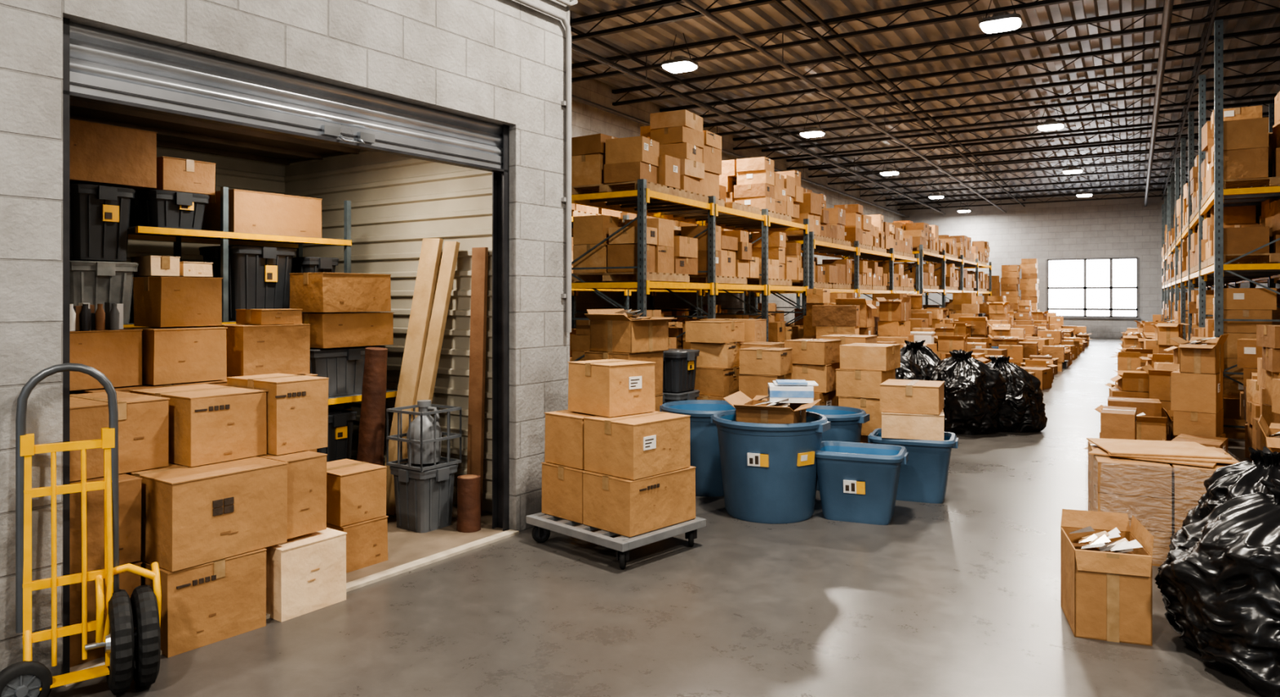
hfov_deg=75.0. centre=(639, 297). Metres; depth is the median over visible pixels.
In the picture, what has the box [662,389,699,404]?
storage tote
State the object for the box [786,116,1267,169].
joist
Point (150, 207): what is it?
storage tote
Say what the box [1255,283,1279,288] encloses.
wall
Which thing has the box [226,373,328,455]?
cardboard box
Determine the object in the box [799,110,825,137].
light
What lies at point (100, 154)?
cardboard box
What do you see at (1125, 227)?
wall
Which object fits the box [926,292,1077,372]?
cardboard boxes
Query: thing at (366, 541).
cardboard box
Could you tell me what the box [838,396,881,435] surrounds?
cardboard box
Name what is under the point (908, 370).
trash bag
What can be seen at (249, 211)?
cardboard box
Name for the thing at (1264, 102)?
joist
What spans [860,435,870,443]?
cardboard box
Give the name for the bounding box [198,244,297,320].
storage tote
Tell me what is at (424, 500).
storage tote
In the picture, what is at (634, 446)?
cardboard box
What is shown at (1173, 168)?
joist
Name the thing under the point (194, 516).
cardboard box
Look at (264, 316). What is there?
cardboard box
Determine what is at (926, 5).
joist
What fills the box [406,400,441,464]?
plastic jug
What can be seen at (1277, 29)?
joist
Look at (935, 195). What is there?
light
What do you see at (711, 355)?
cardboard box
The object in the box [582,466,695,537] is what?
cardboard box
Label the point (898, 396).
cardboard box
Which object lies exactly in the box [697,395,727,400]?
cardboard box
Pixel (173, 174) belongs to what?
cardboard box
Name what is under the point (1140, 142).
joist
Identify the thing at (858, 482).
bin
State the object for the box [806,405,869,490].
bin
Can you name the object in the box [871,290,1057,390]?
cardboard boxes
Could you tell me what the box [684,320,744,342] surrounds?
cardboard box
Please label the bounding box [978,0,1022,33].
light
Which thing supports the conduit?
attached to the wall at (499, 62)
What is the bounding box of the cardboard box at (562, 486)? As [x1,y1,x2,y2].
[541,462,587,524]
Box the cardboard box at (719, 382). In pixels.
[694,366,739,396]
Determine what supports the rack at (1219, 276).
on the floor
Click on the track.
(500, 182)
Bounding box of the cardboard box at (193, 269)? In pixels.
[175,262,213,277]
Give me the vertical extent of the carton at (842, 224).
3.686 m
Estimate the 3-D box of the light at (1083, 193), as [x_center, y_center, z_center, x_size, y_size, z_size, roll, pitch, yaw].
[15.354,-3.778,28.797,0.500,0.546,0.440,0,0,31]
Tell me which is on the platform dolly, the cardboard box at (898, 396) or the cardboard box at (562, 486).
the cardboard box at (562, 486)
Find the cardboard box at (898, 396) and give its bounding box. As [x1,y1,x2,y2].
[880,378,944,414]
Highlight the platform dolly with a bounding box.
[525,512,706,568]
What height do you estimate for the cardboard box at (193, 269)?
0.098 m
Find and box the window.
[1045,257,1140,319]
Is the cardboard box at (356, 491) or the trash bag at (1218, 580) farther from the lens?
the cardboard box at (356, 491)
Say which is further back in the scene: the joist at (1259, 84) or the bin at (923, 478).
the joist at (1259, 84)
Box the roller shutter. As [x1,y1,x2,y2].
[62,22,509,173]
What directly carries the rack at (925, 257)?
on the floor
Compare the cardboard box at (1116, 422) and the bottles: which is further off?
the cardboard box at (1116, 422)
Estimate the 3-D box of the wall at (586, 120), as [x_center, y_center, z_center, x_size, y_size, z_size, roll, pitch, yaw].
[3.299,-1.450,22.988,0.200,6.100,32.500,0,0,31]
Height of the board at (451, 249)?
2.003 m
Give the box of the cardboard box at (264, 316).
[235,308,302,324]
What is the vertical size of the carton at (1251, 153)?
3.928 m
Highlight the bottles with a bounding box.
[69,302,123,331]
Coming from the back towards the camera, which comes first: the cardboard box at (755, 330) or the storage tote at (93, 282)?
the cardboard box at (755, 330)
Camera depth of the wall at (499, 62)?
4.38 m
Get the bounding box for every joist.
[569,0,786,41]
[571,0,1079,82]
[612,0,1279,106]
[659,26,1279,118]
[702,56,1279,135]
[733,80,1279,150]
[761,99,1274,159]
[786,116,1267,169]
[808,136,1198,177]
[827,148,1198,185]
[844,159,1195,191]
[860,168,1188,196]
[873,173,1188,201]
[885,181,1188,206]
[897,187,1180,210]
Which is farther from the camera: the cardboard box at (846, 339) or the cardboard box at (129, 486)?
the cardboard box at (846, 339)
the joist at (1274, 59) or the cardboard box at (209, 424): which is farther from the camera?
the joist at (1274, 59)
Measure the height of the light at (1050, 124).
0.546 m
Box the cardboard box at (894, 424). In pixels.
[881,409,944,440]
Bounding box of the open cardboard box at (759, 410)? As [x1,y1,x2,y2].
[723,391,821,423]
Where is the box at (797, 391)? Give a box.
[768,379,817,403]
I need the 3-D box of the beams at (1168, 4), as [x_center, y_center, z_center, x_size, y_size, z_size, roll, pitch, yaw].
[4.763,-3.790,16.042,8.990,0.580,42.450,0,0,31]
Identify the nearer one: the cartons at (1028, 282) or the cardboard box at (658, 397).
the cardboard box at (658, 397)
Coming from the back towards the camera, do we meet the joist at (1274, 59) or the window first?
the window
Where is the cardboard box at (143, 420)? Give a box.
[69,391,169,481]
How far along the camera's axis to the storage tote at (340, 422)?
5.94 m
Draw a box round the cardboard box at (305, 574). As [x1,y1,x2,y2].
[263,527,346,622]
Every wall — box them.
[0,0,569,688]
[121,146,284,276]
[284,149,492,513]
[569,203,794,361]
[571,70,902,328]
[902,187,1248,338]
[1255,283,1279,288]
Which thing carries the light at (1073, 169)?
hanging from the beams at (1168, 4)
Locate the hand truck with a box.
[0,363,161,696]
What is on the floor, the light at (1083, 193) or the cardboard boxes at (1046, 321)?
the cardboard boxes at (1046, 321)
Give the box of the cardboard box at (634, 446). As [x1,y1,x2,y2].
[583,411,690,479]
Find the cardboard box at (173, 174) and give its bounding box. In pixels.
[136,156,215,195]
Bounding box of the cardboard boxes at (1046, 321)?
[976,296,1092,355]
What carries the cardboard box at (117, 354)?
on the cardboard box at (220, 382)
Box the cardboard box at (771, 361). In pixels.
[739,346,792,375]
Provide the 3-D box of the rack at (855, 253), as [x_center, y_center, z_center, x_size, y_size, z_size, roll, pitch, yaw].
[4.602,0.225,18.288,1.240,2.750,8.370,0,0,31]
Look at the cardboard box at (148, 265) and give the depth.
5.35 m
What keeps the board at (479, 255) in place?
on the floor
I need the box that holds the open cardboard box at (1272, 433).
[1257,414,1279,453]
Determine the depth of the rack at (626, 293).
14.83 m
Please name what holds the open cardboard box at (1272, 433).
on the floor
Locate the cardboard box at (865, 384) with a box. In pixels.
[835,368,895,399]
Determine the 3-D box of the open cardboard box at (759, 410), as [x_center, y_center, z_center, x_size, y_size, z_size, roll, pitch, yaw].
[0.989,0.864,6.189,0.634,0.273,0.750,0,0,21]
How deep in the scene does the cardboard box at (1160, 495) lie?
4.99 m
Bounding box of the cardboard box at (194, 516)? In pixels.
[124,456,288,572]
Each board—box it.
[384,238,443,515]
[405,240,460,462]
[466,247,488,514]
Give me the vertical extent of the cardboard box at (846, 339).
0.238 m
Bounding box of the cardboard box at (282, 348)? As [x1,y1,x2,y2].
[204,324,310,377]
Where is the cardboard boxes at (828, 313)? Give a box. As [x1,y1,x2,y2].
[803,288,1013,364]
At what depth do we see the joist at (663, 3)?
11.55 m
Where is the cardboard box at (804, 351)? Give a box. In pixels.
[783,338,841,364]
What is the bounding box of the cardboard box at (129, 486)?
[69,473,142,574]
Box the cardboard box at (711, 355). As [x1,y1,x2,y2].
[690,341,743,368]
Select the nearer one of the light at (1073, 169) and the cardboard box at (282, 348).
the cardboard box at (282, 348)
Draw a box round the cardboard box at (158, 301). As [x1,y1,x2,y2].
[132,276,222,327]
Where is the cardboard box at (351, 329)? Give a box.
[302,311,393,348]
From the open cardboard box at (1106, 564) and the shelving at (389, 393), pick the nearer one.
the open cardboard box at (1106, 564)
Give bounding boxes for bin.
[659,400,735,497]
[711,409,831,524]
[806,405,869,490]
[814,440,908,524]
[867,428,958,503]
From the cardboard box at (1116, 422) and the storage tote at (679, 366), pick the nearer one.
the cardboard box at (1116, 422)
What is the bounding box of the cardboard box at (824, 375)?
[791,362,839,392]
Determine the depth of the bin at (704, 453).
6.68 m
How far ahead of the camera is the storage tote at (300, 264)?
6.27 m
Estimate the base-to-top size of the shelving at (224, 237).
2.335 m
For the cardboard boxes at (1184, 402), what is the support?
on the floor
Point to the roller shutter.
(107, 68)
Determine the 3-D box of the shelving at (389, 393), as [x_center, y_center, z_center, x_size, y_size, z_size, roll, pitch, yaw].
[-2.187,1.143,6.107,0.375,0.885,0.800,0,0,35]
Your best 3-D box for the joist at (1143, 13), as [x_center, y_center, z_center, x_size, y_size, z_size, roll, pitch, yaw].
[4.810,-3.926,13.193,12.407,0.301,0.100,0,0,31]
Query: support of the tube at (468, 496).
on the floor
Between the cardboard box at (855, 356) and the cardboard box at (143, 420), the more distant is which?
the cardboard box at (855, 356)
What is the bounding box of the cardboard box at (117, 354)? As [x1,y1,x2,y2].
[69,328,142,391]
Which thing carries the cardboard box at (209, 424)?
on the cardboard box at (194, 516)
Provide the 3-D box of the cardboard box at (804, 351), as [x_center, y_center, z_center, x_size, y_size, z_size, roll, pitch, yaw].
[1.661,0.511,7.990,0.403,0.218,0.455,0,0,34]
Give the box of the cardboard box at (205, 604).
[138,547,266,657]
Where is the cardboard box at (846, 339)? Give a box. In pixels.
[819,334,877,345]
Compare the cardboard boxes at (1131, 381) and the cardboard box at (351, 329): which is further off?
the cardboard boxes at (1131, 381)
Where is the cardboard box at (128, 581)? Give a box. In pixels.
[69,560,142,667]
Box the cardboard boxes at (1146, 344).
[1111,322,1177,371]
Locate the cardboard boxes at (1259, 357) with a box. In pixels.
[1237,324,1279,462]
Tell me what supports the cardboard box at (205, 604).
on the floor
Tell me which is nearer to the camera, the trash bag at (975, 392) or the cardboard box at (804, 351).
the cardboard box at (804, 351)
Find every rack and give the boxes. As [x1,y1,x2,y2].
[571,178,808,361]
[571,214,799,328]
[749,231,919,326]
[903,244,991,308]
[1161,19,1279,433]
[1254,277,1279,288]
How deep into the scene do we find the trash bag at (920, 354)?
10.66 m
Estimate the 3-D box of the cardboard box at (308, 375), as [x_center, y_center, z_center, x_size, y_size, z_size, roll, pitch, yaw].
[-2.493,0.686,5.486,0.506,0.358,0.500,0,0,35]
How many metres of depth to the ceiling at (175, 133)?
6.44 m
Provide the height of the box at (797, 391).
0.150 m
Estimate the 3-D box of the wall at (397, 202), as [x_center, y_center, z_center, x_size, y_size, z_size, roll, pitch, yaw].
[-2.065,0.175,6.822,2.880,2.850,0.067,0,0,35]
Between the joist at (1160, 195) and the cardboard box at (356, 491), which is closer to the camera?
the cardboard box at (356, 491)
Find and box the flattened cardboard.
[1086,437,1236,467]
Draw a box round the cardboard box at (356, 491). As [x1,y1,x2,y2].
[326,458,386,526]
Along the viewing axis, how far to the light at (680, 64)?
12.67 m
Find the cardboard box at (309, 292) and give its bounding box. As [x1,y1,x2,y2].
[288,272,391,312]
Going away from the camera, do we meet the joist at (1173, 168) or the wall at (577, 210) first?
the wall at (577, 210)
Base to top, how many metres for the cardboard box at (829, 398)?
0.338 m
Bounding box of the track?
[62,17,509,674]
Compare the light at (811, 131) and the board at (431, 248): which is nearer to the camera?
the board at (431, 248)
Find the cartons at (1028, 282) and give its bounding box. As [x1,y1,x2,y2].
[982,258,1039,312]
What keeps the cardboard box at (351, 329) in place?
on the storage tote at (344, 367)
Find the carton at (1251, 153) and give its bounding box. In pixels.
[1161,91,1279,439]
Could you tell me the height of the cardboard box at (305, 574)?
0.358 m
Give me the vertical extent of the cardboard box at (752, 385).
0.248 m
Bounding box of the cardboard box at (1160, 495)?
[1088,440,1239,566]
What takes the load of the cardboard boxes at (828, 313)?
on the floor
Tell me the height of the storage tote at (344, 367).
0.345 m
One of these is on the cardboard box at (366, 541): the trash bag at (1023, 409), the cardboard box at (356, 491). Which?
the cardboard box at (356, 491)
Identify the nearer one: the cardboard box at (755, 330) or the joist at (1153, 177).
the cardboard box at (755, 330)
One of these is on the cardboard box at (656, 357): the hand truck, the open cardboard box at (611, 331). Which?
the open cardboard box at (611, 331)
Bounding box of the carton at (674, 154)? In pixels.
[571,109,803,222]
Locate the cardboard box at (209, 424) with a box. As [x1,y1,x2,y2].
[128,383,267,466]
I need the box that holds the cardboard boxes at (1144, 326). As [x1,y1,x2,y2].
[1120,314,1169,349]
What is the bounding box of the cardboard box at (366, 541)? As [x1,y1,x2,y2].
[326,515,388,573]
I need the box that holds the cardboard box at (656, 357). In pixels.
[583,351,663,395]
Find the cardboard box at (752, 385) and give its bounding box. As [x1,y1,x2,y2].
[738,373,791,399]
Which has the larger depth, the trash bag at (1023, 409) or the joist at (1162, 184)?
the joist at (1162, 184)
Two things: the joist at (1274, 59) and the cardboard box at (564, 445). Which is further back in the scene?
the joist at (1274, 59)
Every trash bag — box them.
[895,355,924,380]
[900,339,941,380]
[928,349,1006,435]
[986,355,1047,432]
[1154,478,1279,696]
[1182,446,1279,527]
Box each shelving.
[123,186,351,410]
[328,388,397,405]
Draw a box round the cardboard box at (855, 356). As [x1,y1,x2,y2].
[839,342,900,371]
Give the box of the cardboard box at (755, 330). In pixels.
[699,318,766,342]
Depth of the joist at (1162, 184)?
29.73 m
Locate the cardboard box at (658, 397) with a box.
[654,393,663,411]
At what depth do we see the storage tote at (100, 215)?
5.05 m
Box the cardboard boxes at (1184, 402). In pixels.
[1084,333,1228,453]
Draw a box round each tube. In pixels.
[356,346,387,466]
[456,474,480,532]
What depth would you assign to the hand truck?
3.32 m
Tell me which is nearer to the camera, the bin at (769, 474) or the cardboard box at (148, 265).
the cardboard box at (148, 265)
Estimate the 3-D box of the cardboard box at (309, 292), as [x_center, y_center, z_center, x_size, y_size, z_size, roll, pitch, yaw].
[-2.183,-0.039,6.092,0.386,0.278,0.590,0,0,34]
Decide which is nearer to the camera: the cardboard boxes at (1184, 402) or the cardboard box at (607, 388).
the cardboard box at (607, 388)
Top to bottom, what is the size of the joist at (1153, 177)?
0.301 m
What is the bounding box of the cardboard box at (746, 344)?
[738,341,784,366]
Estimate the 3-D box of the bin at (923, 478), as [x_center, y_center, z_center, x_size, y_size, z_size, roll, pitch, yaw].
[2.200,1.350,6.720,0.680,0.500,0.512,0,0,23]
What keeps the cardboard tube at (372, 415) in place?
on the floor
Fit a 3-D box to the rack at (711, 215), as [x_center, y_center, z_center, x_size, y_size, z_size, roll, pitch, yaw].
[0.959,0.125,12.153,1.240,2.950,5.640,0,0,31]
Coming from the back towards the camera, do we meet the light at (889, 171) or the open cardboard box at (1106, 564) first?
the light at (889, 171)
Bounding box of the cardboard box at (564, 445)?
[544,409,595,469]
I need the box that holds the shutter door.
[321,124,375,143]
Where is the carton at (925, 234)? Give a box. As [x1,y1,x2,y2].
[888,220,990,318]
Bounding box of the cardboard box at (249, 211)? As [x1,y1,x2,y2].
[201,189,322,238]
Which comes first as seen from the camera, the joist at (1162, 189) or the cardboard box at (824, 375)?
the cardboard box at (824, 375)
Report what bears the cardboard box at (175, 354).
on the cardboard box at (220, 382)
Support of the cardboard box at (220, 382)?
on the cardboard box
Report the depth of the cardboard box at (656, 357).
7.17 m
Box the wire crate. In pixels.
[386,404,462,471]
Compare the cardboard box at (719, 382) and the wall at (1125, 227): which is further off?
the wall at (1125, 227)
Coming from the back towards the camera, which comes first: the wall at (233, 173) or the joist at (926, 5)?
the joist at (926, 5)
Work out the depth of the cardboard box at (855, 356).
7.54 m
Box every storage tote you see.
[69,183,135,262]
[69,260,138,324]
[128,189,209,230]
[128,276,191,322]
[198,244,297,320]
[288,257,338,312]
[309,345,385,397]
[316,408,357,462]
[389,460,458,533]
[662,348,699,392]
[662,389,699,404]
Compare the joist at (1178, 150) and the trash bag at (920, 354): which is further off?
the joist at (1178, 150)
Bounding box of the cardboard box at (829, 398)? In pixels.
[813,390,837,405]
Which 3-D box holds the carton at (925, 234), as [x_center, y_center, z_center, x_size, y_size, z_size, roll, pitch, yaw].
[10.038,-0.323,27.413,1.097,3.845,12.061,0,0,31]
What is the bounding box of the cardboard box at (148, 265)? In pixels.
[129,255,180,276]
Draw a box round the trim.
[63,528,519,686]
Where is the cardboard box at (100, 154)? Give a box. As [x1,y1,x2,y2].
[69,119,157,191]
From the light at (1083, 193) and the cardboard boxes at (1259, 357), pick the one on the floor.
the cardboard boxes at (1259, 357)
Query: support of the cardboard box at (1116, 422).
on the floor
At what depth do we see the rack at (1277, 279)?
16.44 m
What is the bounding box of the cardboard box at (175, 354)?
[123,326,227,385]
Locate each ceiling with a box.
[69,98,360,164]
[569,0,1279,203]
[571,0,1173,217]
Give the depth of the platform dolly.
5.15 m
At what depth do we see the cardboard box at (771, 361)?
7.49 m
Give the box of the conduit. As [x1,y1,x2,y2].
[514,0,577,332]
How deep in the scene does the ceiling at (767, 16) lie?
15.30 m
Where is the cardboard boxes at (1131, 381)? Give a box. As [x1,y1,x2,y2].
[1104,319,1189,398]
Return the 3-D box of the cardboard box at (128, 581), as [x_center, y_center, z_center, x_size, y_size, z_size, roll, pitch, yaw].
[-2.642,1.397,3.842,0.636,0.376,0.366,0,0,35]
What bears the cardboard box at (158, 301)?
on the cardboard box at (175, 354)
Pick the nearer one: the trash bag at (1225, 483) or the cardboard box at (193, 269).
the trash bag at (1225, 483)
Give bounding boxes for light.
[661,33,698,73]
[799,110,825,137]
[879,156,899,175]
[928,182,944,199]
[956,199,970,213]
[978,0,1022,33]
[1036,102,1064,130]
[1062,154,1083,173]
[1075,183,1093,197]
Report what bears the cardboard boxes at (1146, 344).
on the floor
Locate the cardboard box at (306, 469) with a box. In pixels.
[257,450,327,539]
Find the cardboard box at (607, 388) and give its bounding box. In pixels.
[567,359,655,417]
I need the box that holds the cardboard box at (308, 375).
[299,373,317,376]
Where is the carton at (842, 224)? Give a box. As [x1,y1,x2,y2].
[759,188,914,338]
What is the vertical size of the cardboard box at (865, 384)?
0.248 m
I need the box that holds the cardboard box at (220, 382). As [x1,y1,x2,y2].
[69,379,226,394]
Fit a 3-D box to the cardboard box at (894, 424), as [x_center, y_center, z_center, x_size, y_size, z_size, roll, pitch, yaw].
[2.201,1.001,6.720,0.472,0.198,0.506,0,0,19]
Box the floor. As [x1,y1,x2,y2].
[48,338,1262,696]
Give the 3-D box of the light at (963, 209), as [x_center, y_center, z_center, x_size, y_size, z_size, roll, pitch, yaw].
[13.220,-3.778,34.018,0.500,0.546,0.440,0,0,31]
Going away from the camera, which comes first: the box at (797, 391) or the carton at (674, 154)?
the box at (797, 391)
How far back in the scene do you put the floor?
4.18 m
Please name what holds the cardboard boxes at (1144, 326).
on the floor
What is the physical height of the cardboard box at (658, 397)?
0.378 m
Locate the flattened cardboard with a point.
(1188, 453)
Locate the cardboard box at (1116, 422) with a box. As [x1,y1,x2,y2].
[1100,405,1136,439]
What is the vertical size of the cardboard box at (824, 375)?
0.258 m
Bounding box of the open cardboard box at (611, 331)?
[584,308,676,353]
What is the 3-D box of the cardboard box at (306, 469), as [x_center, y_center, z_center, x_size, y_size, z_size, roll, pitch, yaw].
[-1.959,1.021,4.467,0.586,0.398,0.245,0,0,35]
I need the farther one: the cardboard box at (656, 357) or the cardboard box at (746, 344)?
the cardboard box at (746, 344)
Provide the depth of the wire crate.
5.74 m
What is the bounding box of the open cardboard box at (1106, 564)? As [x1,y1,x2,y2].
[1060,508,1154,646]

